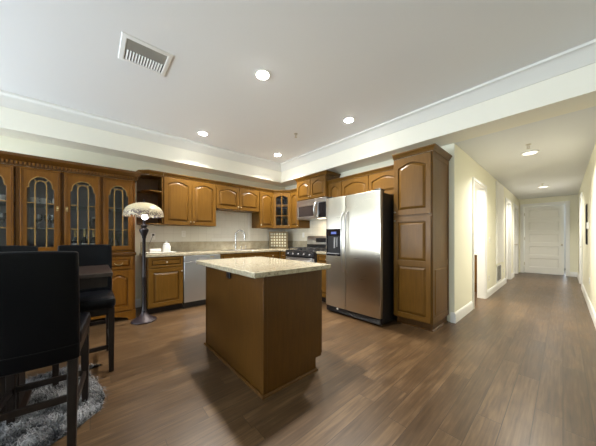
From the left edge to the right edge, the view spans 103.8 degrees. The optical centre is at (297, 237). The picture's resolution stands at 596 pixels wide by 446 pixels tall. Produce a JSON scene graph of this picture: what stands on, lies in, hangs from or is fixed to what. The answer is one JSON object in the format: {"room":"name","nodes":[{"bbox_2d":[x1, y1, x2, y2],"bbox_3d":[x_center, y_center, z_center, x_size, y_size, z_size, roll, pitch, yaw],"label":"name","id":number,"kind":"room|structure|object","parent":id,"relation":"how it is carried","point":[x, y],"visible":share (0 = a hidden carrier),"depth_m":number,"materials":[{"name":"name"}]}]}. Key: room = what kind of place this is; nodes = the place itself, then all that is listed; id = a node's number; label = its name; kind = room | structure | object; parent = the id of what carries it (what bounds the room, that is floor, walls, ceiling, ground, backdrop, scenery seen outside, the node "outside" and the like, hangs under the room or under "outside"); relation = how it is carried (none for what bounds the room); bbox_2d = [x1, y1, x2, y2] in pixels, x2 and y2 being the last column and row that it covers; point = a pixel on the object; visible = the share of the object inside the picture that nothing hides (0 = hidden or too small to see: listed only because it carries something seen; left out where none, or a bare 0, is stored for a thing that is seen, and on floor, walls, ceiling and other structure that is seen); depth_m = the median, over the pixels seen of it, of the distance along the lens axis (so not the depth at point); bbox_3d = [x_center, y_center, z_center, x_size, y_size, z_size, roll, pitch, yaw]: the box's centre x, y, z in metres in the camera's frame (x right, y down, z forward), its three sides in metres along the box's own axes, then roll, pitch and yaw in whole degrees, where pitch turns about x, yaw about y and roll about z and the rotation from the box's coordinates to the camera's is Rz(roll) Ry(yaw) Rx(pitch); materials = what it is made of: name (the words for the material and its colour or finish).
{"room":"kitchen","nodes":[
{"label":"kitchen","id":0,"kind":"room"},
{"bbox_2d":[0,135,284,306],"bbox_3d":[-3.644,-0.270,3.187,8.950,2.880,0.100,0,0,-41],"label":"wall","id":1,"kind":"structure","parent":0,"point":[9,144],"depth_m":3.82,"materials":[{"name":"beige paint"}]},
{"bbox_2d":[135,299,140,307],"bbox_3d":[-2.720,1.100,3.923,0.130,0.140,0.018,0,0,-41],"label":"baseboard","id":2,"kind":"structure","parent":1,"relation":"attached to","point":[137,301],"depth_m":3.93,"materials":[{"name":"white paint"}]},
{"bbox_2d":[0,106,291,186],"bbox_3d":[-3.495,-1.510,3.018,8.750,0.400,0.350,0,0,-41],"label":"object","id":3,"kind":"structure","parent":1,"relation":"attached to","point":[14,123],"depth_m":3.53,"materials":[{"name":"white paint"}]},
{"bbox_2d":[136,169,163,224],"bbox_3d":[-2.484,-0.660,3.889,0.368,0.871,0.360,0,0,-41],"label":"open shelf","id":4,"kind":"object","parent":1,"relation":"attached to","point":[150,183],"visible":0.79,"depth_m":3.97,"materials":[{"name":"brown wood"}]},
{"bbox_2d":[163,172,215,226],"bbox_3d":[-2.003,-0.660,4.302,0.889,0.871,0.376,0,0,-41],"label":"upper cabinet","id":5,"kind":"object","parent":1,"relation":"attached to","point":[186,201],"visible":0.99,"depth_m":4.16,"materials":[{"name":"brown wood"}]},
{"bbox_2d":[141,241,280,252],"bbox_3d":[-1.504,0.159,4.994,3.110,0.178,0.020,0,0,-41],"label":"trim","id":6,"kind":"structure","parent":1,"relation":"attached to","point":[207,245],"depth_m":4.71,"materials":[{"name":"beige stone"}]},
{"bbox_2d":[141,225,284,241],"bbox_3d":[-1.500,-0.075,5.005,3.130,0.290,0.008,0,0,-41],"label":"backsplash","id":7,"kind":"structure","parent":1,"relation":"attached to","point":[162,233],"depth_m":4.62,"materials":[{"name":"white tile"}]},
{"bbox_2d":[211,213,249,240],"bbox_3d":[-1.431,-0.247,5.055,0.900,0.636,0.008,0,0,-41],"label":"trim","id":8,"kind":"structure","parent":1,"relation":"attached to","point":[248,238],"depth_m":5.16,"materials":[{"name":"beige paint"}]},
{"bbox_2d":[214,211,250,227],"bbox_3d":[-1.435,-0.393,5.063,0.955,0.345,0.008,0,0,-41],"label":"trim","id":9,"kind":"structure","parent":1,"relation":"attached to","point":[224,219],"depth_m":5.05,"materials":[{"name":"beige paint"}]},
{"bbox_2d":[216,181,259,212],"bbox_3d":[-1.306,-0.833,4.918,0.965,0.526,0.376,0,0,-41],"label":"upper cabinet","id":10,"kind":"object","parent":1,"relation":"attached to","point":[245,199],"visible":0.98,"depth_m":4.78,"materials":[{"name":"brown wood"}]},
{"bbox_2d":[252,188,273,228],"bbox_3d":[-0.800,-0.660,5.364,0.379,0.871,0.376,0,0,-41],"label":"upper cabinet","id":11,"kind":"object","parent":1,"relation":"attached to","point":[263,219],"visible":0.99,"depth_m":5.24,"materials":[{"name":"brown wood"}]},
{"bbox_2d":[0,0,595,162],"bbox_3d":[-1.356,-1.760,0.237,8.480,0.100,7.550,0,0,-41],"label":"ceiling","id":12,"kind":"structure","parent":0,"point":[372,62],"depth_m":2.19,"materials":[{"name":"white paint"}]},
{"bbox_2d":[118,31,173,76],"bbox_3d":[-1.435,-1.703,2.201,0.390,0.013,0.380,0,0,-41],"label":"ceiling vent","id":13,"kind":"object","parent":12,"relation":"in","point":[133,50],"visible":1,"depth_m":2.17,"materials":[{"name":"white metal"}]},
{"bbox_2d":[197,131,208,135],"bbox_3d":[-1.553,-1.700,3.817,0.180,0.020,0.180,0,0,-41],"label":"recessed light","id":14,"kind":"object","parent":12,"relation":"in","point":[202,133],"visible":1,"depth_m":3.79,"materials":[{"name":"white paint"}]},
{"bbox_2d":[254,69,270,80],"bbox_3d":[-0.371,-1.700,2.446,0.180,0.020,0.180,0,0,-41],"label":"recessed light","id":15,"kind":"object","parent":12,"relation":"in","point":[260,74],"visible":1,"depth_m":2.43,"materials":[{"name":"white paint"}]},
{"bbox_2d":[0,39,595,171],"bbox_3d":[-1.210,-1.635,0.133,8.360,0.149,7.000,0,0,-41],"label":"trim","id":16,"kind":"structure","parent":12,"relation":"attached to","point":[582,55],"depth_m":3.06,"materials":[{"name":"white paint"}]},
{"bbox_2d":[343,117,354,122],"bbox_3d":[0.737,-1.700,3.383,0.180,0.020,0.180,0,0,-41],"label":"recessed light","id":17,"kind":"object","parent":12,"relation":"in","point":[347,119],"visible":1,"depth_m":3.36,"materials":[{"name":"white paint"}]},
{"bbox_2d":[25,268,595,445],"bbox_3d":[2.639,1.220,3.660,19.200,0.100,8.000,0,0,-41],"label":"floor","id":18,"kind":"structure","parent":0,"point":[519,369],"depth_m":1.87,"materials":[{"name":"brown wood"}]},
{"bbox_2d":[0,245,37,251],"bbox_3d":[-2.336,0.616,1.793,0.404,1.101,0.610,0,0,-41],"label":"counter chair","id":19,"kind":"object","parent":18,"relation":"on","point":[11,248],"visible":0.12,"depth_m":2.04,"materials":[{"name":"black wood"}]},
{"bbox_2d":[0,362,109,445],"bbox_3d":[-1.986,1.151,1.343,1.367,0.037,1.273,0,0,-41],"label":"rug","id":20,"kind":"object","parent":18,"relation":"on","point":[44,427],"visible":0.51,"depth_m":1.50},
{"bbox_2d":[0,251,90,445],"bbox_3d":[-1.487,0.616,1.340,0.404,1.101,0.610,0,0,-36],"label":"counter chair","id":21,"kind":"object","parent":20,"relation":"on","point":[42,323],"visible":0.99,"depth_m":1.17,"materials":[{"name":"black leather"}]},
{"bbox_2d":[0,265,112,423],"bbox_3d":[-2.113,0.708,1.463,1.465,0.916,0.650,0,0,-41],"label":"dining table","id":22,"kind":"object","parent":20,"relation":"on","point":[95,276],"visible":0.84,"depth_m":1.64,"materials":[{"name":"brown wood"}]},
{"bbox_2d":[0,150,141,319],"bbox_3d":[-3.113,0.107,3.114,1.650,2.125,0.686,0,0,-41],"label":"china cabinet","id":23,"kind":"object","parent":18,"relation":"on","point":[82,192],"visible":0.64,"depth_m":3.12,"materials":[{"name":"brown wood"}]},
{"bbox_2d":[0,195,5,199],"bbox_3d":[-3.461,-0.460,2.740,0.076,0.085,0.091,0,0,14],"label":"cup","id":24,"kind":"object","parent":23,"relation":"on","point":[2,197],"visible":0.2,"depth_m":2.72,"materials":[{"name":"white ceramic"}]},
{"bbox_2d":[0,201,14,206],"bbox_3d":[-3.562,-0.412,2.791,0.348,0.008,0.538,0,0,-41],"label":"glass shelf","id":25,"kind":"object","parent":23,"relation":"attached to","point":[2,203],"depth_m":2.85,"materials":[{"name":"clear glass"}]},
{"bbox_2d":[30,197,41,202],"bbox_3d":[-3.270,-0.460,2.908,0.076,0.085,0.091,0,0,14],"label":"cup","id":26,"kind":"object","parent":23,"relation":"on","point":[31,198],"visible":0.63,"depth_m":2.89,"materials":[{"name":"white ceramic"}]},
{"bbox_2d":[40,198,50,203],"bbox_3d":[-3.231,-0.460,2.985,0.090,0.085,0.076,0,0,-7],"label":"cup","id":27,"kind":"object","parent":23,"relation":"on","point":[42,199],"visible":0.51,"depth_m":2.96,"materials":[{"name":"white ceramic"}]},
{"bbox_2d":[44,215,51,228],"bbox_3d":[-3.229,-0.207,3.019,0.076,0.180,0.076,0,0,-41],"label":"goblet","id":28,"kind":"object","parent":23,"relation":"on","point":[48,221],"visible":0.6,"depth_m":3.02,"materials":[{"name":"clear glass"}]},
{"bbox_2d":[49,215,53,227],"bbox_3d":[-3.152,-0.207,3.007,0.076,0.180,0.076,0,0,-41],"label":"goblet","id":29,"kind":"object","parent":23,"relation":"on","point":[50,220],"visible":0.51,"depth_m":3.00,"materials":[{"name":"clear glass"}]},
{"bbox_2d":[27,228,91,230],"bbox_3d":[-3.143,-0.112,3.160,0.713,0.008,0.538,0,0,-41],"label":"glass shelf","id":30,"kind":"object","parent":23,"relation":"attached to","point":[37,229],"depth_m":3.19,"materials":[{"name":"clear glass"}]},
{"bbox_2d":[27,203,94,210],"bbox_3d":[-3.143,-0.412,3.160,0.713,0.008,0.538,0,0,-41],"label":"glass shelf","id":31,"kind":"object","parent":23,"relation":"attached to","point":[50,207],"depth_m":3.13,"materials":[{"name":"clear glass"}]},
{"bbox_2d":[71,229,78,244],"bbox_3d":[-3.011,0.026,3.158,0.074,0.305,0.076,0,0,-41],"label":"wine bottle","id":32,"kind":"object","parent":23,"relation":"in","point":[74,240],"visible":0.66,"depth_m":3.14,"materials":[{"name":"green glass"}]},
{"bbox_2d":[81,230,87,244],"bbox_3d":[-2.940,0.026,3.220,0.074,0.305,0.076,0,0,-41],"label":"wine bottle","id":33,"kind":"object","parent":23,"relation":"in","point":[84,240],"visible":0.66,"depth_m":3.21,"materials":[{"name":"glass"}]},
{"bbox_2d":[89,217,94,228],"bbox_3d":[-2.850,-0.204,3.300,0.162,0.173,0.164,0,0,-41],"label":"round vase","id":34,"kind":"object","parent":23,"relation":"on","point":[92,221],"visible":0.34,"depth_m":3.23,"materials":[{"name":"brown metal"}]},
{"bbox_2d":[90,230,94,243],"bbox_3d":[-2.869,0.026,3.283,0.074,0.305,0.076,0,0,-41],"label":"wine bottle","id":35,"kind":"object","parent":23,"relation":"in","point":[92,241],"visible":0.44,"depth_m":3.27,"materials":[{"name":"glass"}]},
{"bbox_2d":[109,232,123,245],"bbox_3d":[-2.709,0.046,3.477,0.180,0.267,0.156,0,0,-5],"label":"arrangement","id":36,"kind":"object","parent":23,"relation":"in","point":[112,237],"visible":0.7,"depth_m":3.48,"materials":[{"name":"green plant"}]},
{"bbox_2d":[109,208,123,212],"bbox_3d":[-2.730,-0.412,3.524,0.333,0.008,0.538,0,0,-41],"label":"glass shelf","id":37,"kind":"object","parent":23,"relation":"attached to","point":[111,210],"depth_m":3.47,"materials":[{"name":"clear glass"}]},
{"bbox_2d":[52,244,115,387],"bbox_3d":[-1.943,0.616,2.139,0.404,1.101,0.610,0,0,-41],"label":"counter chair","id":38,"kind":"object","parent":18,"relation":"on","point":[100,301],"visible":0.57,"depth_m":2.15,"materials":[{"name":"black wood"}]},
{"bbox_2d":[123,200,163,324],"bbox_3d":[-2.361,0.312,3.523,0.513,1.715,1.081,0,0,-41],"label":"floor lamp","id":39,"kind":"object","parent":18,"relation":"on","point":[144,210],"visible":1,"depth_m":3.26,"materials":[{"name":"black metal"}]},
{"bbox_2d":[146,256,182,313],"bbox_3d":[-2.252,0.731,3.883,0.495,0.878,0.656,0,0,-41],"label":"base cabinet","id":40,"kind":"object","parent":18,"relation":"on","point":[164,275],"visible":0.98,"depth_m":3.65,"materials":[{"name":"brown wood"}]},
{"bbox_2d":[182,254,219,307],"bbox_3d":[-1.837,0.731,4.261,0.614,0.878,0.618,0,0,-41],"label":"dishwasher","id":41,"kind":"object","parent":18,"relation":"on","point":[194,275],"visible":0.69,"depth_m":3.94,"materials":[{"name":"silver metal"}]},
{"bbox_2d":[220,252,263,258],"bbox_3d":[-1.242,0.731,4.774,0.945,0.878,0.656,0,0,-41],"label":"base cabinet","id":42,"kind":"object","parent":18,"relation":"on","point":[254,254],"visible":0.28,"depth_m":4.53,"materials":[{"name":"brown wood"}]},
{"bbox_2d":[139,248,291,256],"bbox_3d":[-1.214,0.269,4.649,3.129,0.042,0.879,0,0,-41],"label":"countertop","id":43,"kind":"structure","parent":42,"relation":"on","point":[204,252],"depth_m":4.29,"materials":[{"name":"beige stone"}]},
{"bbox_2d":[146,251,175,253],"bbox_3d":[-2.234,0.237,3.803,0.427,0.020,0.217,0,0,-41],"label":"tray","id":44,"kind":"object","parent":43,"relation":"on","point":[171,251],"visible":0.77,"depth_m":3.72,"materials":[{"name":"white ceramic"}]},
{"bbox_2d":[148,249,160,252],"bbox_3d":[-2.294,0.206,3.750,0.170,0.066,0.090,0,0,-41],"label":"butter dish","id":45,"kind":"object","parent":44,"relation":"on","point":[150,250],"visible":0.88,"depth_m":3.71,"materials":[{"name":"white ceramic"}]},
{"bbox_2d":[163,241,170,251],"bbox_3d":[-2.170,0.142,3.859,0.116,0.194,0.116,0,0,-41],"label":"canister","id":46,"kind":"object","parent":44,"relation":"on","point":[166,246],"visible":0.95,"depth_m":3.82,"materials":[{"name":"white ceramic"}]},
{"bbox_2d":[233,230,244,249],"bbox_3d":[-1.262,0.036,4.991,0.269,0.423,0.078,0,0,-13],"label":"kitchen faucet","id":47,"kind":"object","parent":43,"relation":"on","point":[235,246],"visible":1,"depth_m":4.98,"materials":[{"name":"silver metal"}]},
{"bbox_2d":[223,249,255,250],"bbox_3d":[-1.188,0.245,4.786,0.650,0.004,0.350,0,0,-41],"label":"sink","id":48,"kind":"object","parent":43,"relation":"in","point":[238,249],"visible":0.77,"depth_m":4.62,"materials":[{"name":"silver metal"}]},
{"bbox_2d":[269,232,287,247],"bbox_3d":[-0.470,0.047,5.609,0.445,0.403,0.024,0,0,4],"label":"lattice panel","id":49,"kind":"object","parent":43,"relation":"on","point":[276,239],"visible":0.97,"depth_m":5.60,"materials":[{"name":"beige wood"}]},
{"bbox_2d":[196,257,330,399],"bbox_3d":[-0.404,0.708,2.370,0.820,0.925,1.230,0,0,-41],"label":"kitchen island","id":50,"kind":"object","parent":18,"relation":"on","point":[264,314],"visible":1,"depth_m":1.95,"materials":[{"name":"brown wood"}]},
{"bbox_2d":[226,272,230,278],"bbox_3d":[-0.640,0.338,2.143,0.013,0.065,0.070,0,0,-41],"label":"outlet","id":51,"kind":"object","parent":50,"relation":"attached to","point":[228,275],"depth_m":2.12,"materials":[{"name":"black plastic"}]},
{"bbox_2d":[264,251,278,258],"bbox_3d":[-0.739,0.731,5.217,0.384,0.878,0.656,0,0,-41],"label":"base cabinet","id":52,"kind":"object","parent":18,"relation":"on","point":[275,254],"visible":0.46,"depth_m":5.00,"materials":[{"name":"brown wood"}]},
{"bbox_2d":[280,251,285,258],"bbox_3d":[-0.088,0.731,5.240,0.651,0.878,0.270,0,0,-41],"label":"base cabinet","id":53,"kind":"object","parent":18,"relation":"on","point":[282,253],"visible":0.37,"depth_m":5.08,"materials":[{"name":"brown wood"}]},
{"bbox_2d":[285,236,325,262],"bbox_3d":[0.246,0.562,4.788,0.748,1.215,0.833,0,0,-41],"label":"gas range","id":54,"kind":"object","parent":18,"relation":"on","point":[314,243],"visible":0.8,"depth_m":4.73,"materials":[{"name":"black paint"}]},
{"bbox_2d":[286,249,325,252],"bbox_3d":[0.254,0.257,4.795,0.625,0.024,0.833,0,0,-41],"label":"cooktop","id":55,"kind":"object","parent":54,"relation":"in","point":[292,250],"depth_m":4.59,"materials":[{"name":"black metal"}]},
{"bbox_2d":[317,254,325,301],"bbox_3d":[0.722,0.731,4.322,0.651,0.878,0.485,0,0,-41],"label":"base cabinet","id":56,"kind":"object","parent":18,"relation":"on","point":[321,258],"visible":0.17,"depth_m":4.19,"materials":[{"name":"brown wood"}]},
{"bbox_2d":[326,188,396,325],"bbox_3d":[1.060,0.258,3.668,0.958,1.825,0.950,0,0,-41],"label":"refrigerator","id":57,"kind":"object","parent":18,"relation":"on","point":[360,226],"visible":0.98,"depth_m":3.27,"materials":[{"name":"silver metal"}]},
{"bbox_2d":[392,143,451,331],"bbox_3d":[1.711,0.015,3.221,0.660,2.309,0.541,0,0,-41],"label":"pantry cabinet","id":58,"kind":"object","parent":18,"relation":"on","point":[421,180],"visible":1,"depth_m":3.03,"materials":[{"name":"brown wood"}]},
{"bbox_2d":[474,252,476,291],"bbox_3d":[3.933,0.755,5.408,0.666,0.830,0.650,0,0,-41],"label":"bathroom vanity","id":59,"kind":"object","parent":18,"relation":"on","point":[475,253],"visible":0.03,"depth_m":5.06,"materials":[{"name":"brown wood"}]},
{"bbox_2d":[285,146,443,220],"bbox_3d":[0.910,-0.070,4.713,0.100,2.480,3.635,0,0,-41],"label":"wall","id":60,"kind":"structure","parent":0,"point":[389,162],"depth_m":4.29,"materials":[{"name":"beige paint"}]},
{"bbox_2d":[268,190,298,228],"bbox_3d":[-0.358,-0.660,5.587,0.626,0.871,0.626,0,0,-41],"label":"upper cabinet","id":61,"kind":"object","parent":60,"relation":"attached to","point":[281,197],"visible":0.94,"depth_m":5.39,"materials":[{"name":"brown wood"}]},
{"bbox_2d":[276,204,287,207],"bbox_3d":[-0.356,-0.771,5.610,0.563,0.012,0.563,0,0,-41],"label":"shelf","id":62,"kind":"object","parent":61,"relation":"attached to","point":[277,205],"depth_m":5.50,"materials":[{"name":"brown wood"}]},
{"bbox_2d":[288,241,306,247],"bbox_3d":[0.430,0.159,5.166,0.020,0.178,2.280,0,0,-41],"label":"trim","id":63,"kind":"structure","parent":60,"relation":"attached to","point":[290,243],"depth_m":5.65,"materials":[{"name":"beige stone"}]},
{"bbox_2d":[290,188,309,228],"bbox_3d":[0.028,-0.660,5.338,0.376,0.871,0.307,0,0,-41],"label":"upper cabinet","id":64,"kind":"object","parent":60,"relation":"attached to","point":[294,223],"visible":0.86,"depth_m":5.25,"materials":[{"name":"brown wood"}]},
{"bbox_2d":[285,220,325,240],"bbox_3d":[0.431,-0.160,5.175,0.008,0.460,2.292,0,0,-41],"label":"backsplash","id":65,"kind":"structure","parent":60,"relation":"attached to","point":[318,227],"depth_m":5.36,"materials":[{"name":"beige tile"}]},
{"bbox_2d":[294,170,340,200],"bbox_3d":[0.387,-1.037,4.883,0.441,0.484,0.932,0,0,-41],"label":"upper cabinet","id":66,"kind":"object","parent":60,"relation":"attached to","point":[315,185],"visible":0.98,"depth_m":4.67,"materials":[{"name":"brown wood"}]},
{"bbox_2d":[297,197,326,220],"bbox_3d":[0.368,-0.591,4.866,0.487,0.400,0.832,0,0,-41],"label":"microwave","id":67,"kind":"object","parent":66,"relation":"attached to","point":[312,209],"visible":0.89,"depth_m":4.74,"materials":[{"name":"silver metal"}]},
{"bbox_2d":[328,178,341,196],"bbox_3d":[0.796,-0.878,4.467,0.376,0.436,0.315,0,0,-41],"label":"upper cabinet","id":68,"kind":"object","parent":60,"relation":"attached to","point":[335,185],"visible":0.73,"depth_m":4.36,"materials":[{"name":"brown wood"}]},
{"bbox_2d":[341,165,393,195],"bbox_3d":[1.267,-0.878,3.933,0.376,0.436,1.100,0,0,-41],"label":"upper cabinet","id":69,"kind":"object","parent":60,"relation":"attached to","point":[370,180],"visible":0.68,"depth_m":3.80,"materials":[{"name":"brown wood"}]},
{"bbox_2d":[281,63,595,184],"bbox_3d":[2.071,-1.510,3.026,0.390,0.400,7.000,0,0,-41],"label":"beam","id":70,"kind":"structure","parent":60,"relation":"attached to","point":[575,90],"depth_m":2.76,"materials":[{"name":"white paint"}]},
{"bbox_2d":[474,188,476,251],"bbox_3d":[3.852,-0.070,6.140,0.100,2.480,1.885,0,0,-41],"label":"wall","id":71,"kind":"structure","parent":0,"point":[475,190],"depth_m":5.61,"materials":[{"name":"white paint"}]},
{"bbox_2d":[444,143,518,321],"bbox_3d":[4.816,-0.070,5.651,7.200,2.480,0.125,0,0,-41],"label":"wall","id":72,"kind":"structure","parent":0,"point":[462,167],"depth_m":3.62,"materials":[{"name":"beige paint"}]},
{"bbox_2d":[450,301,472,322],"bbox_3d":[2.485,1.100,3.529,0.932,0.140,0.063,0,0,-41],"label":"baseboard","id":73,"kind":"structure","parent":72,"relation":"attached to","point":[458,315],"depth_m":3.38,"materials":[{"name":"white paint"}]},
{"bbox_2d":[472,177,486,308],"bbox_3d":[3.265,0.081,4.186,1.016,2.179,0.020,0,0,-41],"label":"trim","id":74,"kind":"structure","parent":72,"relation":"attached to","point":[473,178],"depth_m":3.86,"materials":[{"name":"white paint"}]},
{"bbox_2d":[474,181,516,298],"bbox_3d":[5.470,0.105,5.290,5.696,2.130,1.531,0,0,-41],"label":"trim","id":75,"kind":"structure","parent":72,"relation":"attached to","point":[480,189],"depth_m":4.56,"materials":[{"name":"white paint"}]},
{"bbox_2d":[487,278,505,297],"bbox_3d":[4.519,1.100,5.293,2.240,0.140,0.018,0,0,-41],"label":"baseboard","id":76,"kind":"structure","parent":72,"relation":"attached to","point":[501,283],"depth_m":5.12,"materials":[{"name":"white paint"}]},
{"bbox_2d":[496,264,500,282],"bbox_3d":[4.675,0.815,5.434,0.560,0.400,0.012,0,0,-41],"label":"air vent","id":77,"kind":"object","parent":72,"relation":"in","point":[498,267],"visible":1,"depth_m":5.39,"materials":[{"name":"white metal"}]},
{"bbox_2d":[496,181,503,264],"bbox_3d":[4.737,-0.342,5.477,0.910,1.863,0.030,0,0,-41],"label":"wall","id":78,"kind":"structure","parent":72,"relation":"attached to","point":[499,188],"depth_m":5.34,"materials":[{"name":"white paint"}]},
{"bbox_2d":[507,205,507,278],"bbox_3d":[5.632,0.112,6.451,0.729,2.104,0.099,0,0,-27],"label":"door","id":79,"kind":"structure","parent":72,"relation":"in","point":[507,205],"depth_m":6.63,"materials":[{"name":"white paint"}]},
{"bbox_2d":[505,198,510,282],"bbox_3d":[5.712,0.060,6.344,0.930,2.219,0.020,0,0,-41],"label":"trim","id":80,"kind":"structure","parent":72,"relation":"attached to","point":[506,199],"depth_m":6.07,"materials":[{"name":"white paint"}]},
{"bbox_2d":[513,203,517,273],"bbox_3d":[6.852,0.060,7.349,1.070,2.219,0.020,0,0,-41],"label":"trim","id":81,"kind":"structure","parent":72,"relation":"attached to","point":[514,205],"depth_m":7.17,"materials":[{"name":"white paint"}]},
{"bbox_2d":[455,106,595,199],"bbox_3d":[6.458,-1.360,6.095,10.250,0.100,6.000,0,0,-41],"label":"ceiling","id":82,"kind":"structure","parent":0,"point":[565,143],"depth_m":3.67,"materials":[{"name":"white paint"}]},
{"bbox_2d":[520,150,539,154],"bbox_3d":[3.543,-1.297,3.572,0.210,0.026,0.210,0,0,-41],"label":"recessed light","id":83,"kind":"object","parent":82,"relation":"in","point":[530,152],"visible":1,"depth_m":3.53,"materials":[{"name":"white paint"}]},
{"bbox_2d":[519,194,577,271],"bbox_3d":[8.035,-0.070,7.535,0.120,2.480,1.506,0,0,-41],"label":"wall","id":84,"kind":"structure","parent":0,"point":[573,199],"depth_m":7.11,"materials":[{"name":"beige paint"}]},
{"bbox_2d":[524,205,563,274],"bbox_3d":[7.989,0.062,7.604,0.914,2.204,0.127,0,0,40],"label":"door","id":85,"kind":"structure","parent":84,"relation":"in","point":[543,225],"depth_m":7.62,"materials":[{"name":"white paint"}]},
{"bbox_2d":[520,201,569,275],"bbox_3d":[7.934,0.015,7.543,0.020,2.309,1.100,0,0,-41],"label":"trim","id":86,"kind":"structure","parent":84,"relation":"attached to","point":[567,203],"depth_m":7.43,"materials":[{"name":"white paint"}]},
{"bbox_2d":[535,204,565,268],"bbox_3d":[10.238,-0.070,9.028,0.100,2.480,3.200,0,0,-41],"label":"wall","id":87,"kind":"structure","parent":0,"point":[563,204],"depth_m":8.97,"materials":[{"name":"white paint"}]},
{"bbox_2d":[578,143,595,312],"bbox_3d":[5.748,-0.070,4.595,7.200,2.480,0.120,0,0,-41],"label":"wall","id":88,"kind":"structure","parent":0,"point":[588,186],"depth_m":3.80,"materials":[{"name":"beige paint"}]},
{"bbox_2d":[570,272,578,280],"bbox_3d":[7.792,1.100,6.578,1.510,0.140,0.151,0,0,-41],"label":"baseboard","id":89,"kind":"structure","parent":88,"relation":"attached to","point":[573,274],"depth_m":7.05,"materials":[{"name":"white paint"}]},
{"bbox_2d":[579,192,582,284],"bbox_3d":[6.864,0.060,5.672,1.070,2.219,0.020,0,0,-41],"label":"trim","id":90,"kind":"structure","parent":88,"relation":"attached to","point":[581,194],"depth_m":5.33,"materials":[{"name":"white paint"}]},
{"bbox_2d":[585,204,587,244],"bbox_3d":[5.328,-0.250,4.315,0.220,0.740,0.016,0,0,-41],"label":"wall picture","id":91,"kind":"object","parent":88,"relation":"attached to","point":[586,205],"visible":0.93,"depth_m":4.25,"materials":[{"name":"brown wood"}]},
{"bbox_2d":[581,283,595,327],"bbox_3d":[4.731,1.100,3.790,4.610,0.140,0.018,0,0,-41],"label":"baseboard","id":92,"kind":"structure","parent":88,"relation":"attached to","point":[590,307],"depth_m":3.71,"materials":[{"name":"white paint"}]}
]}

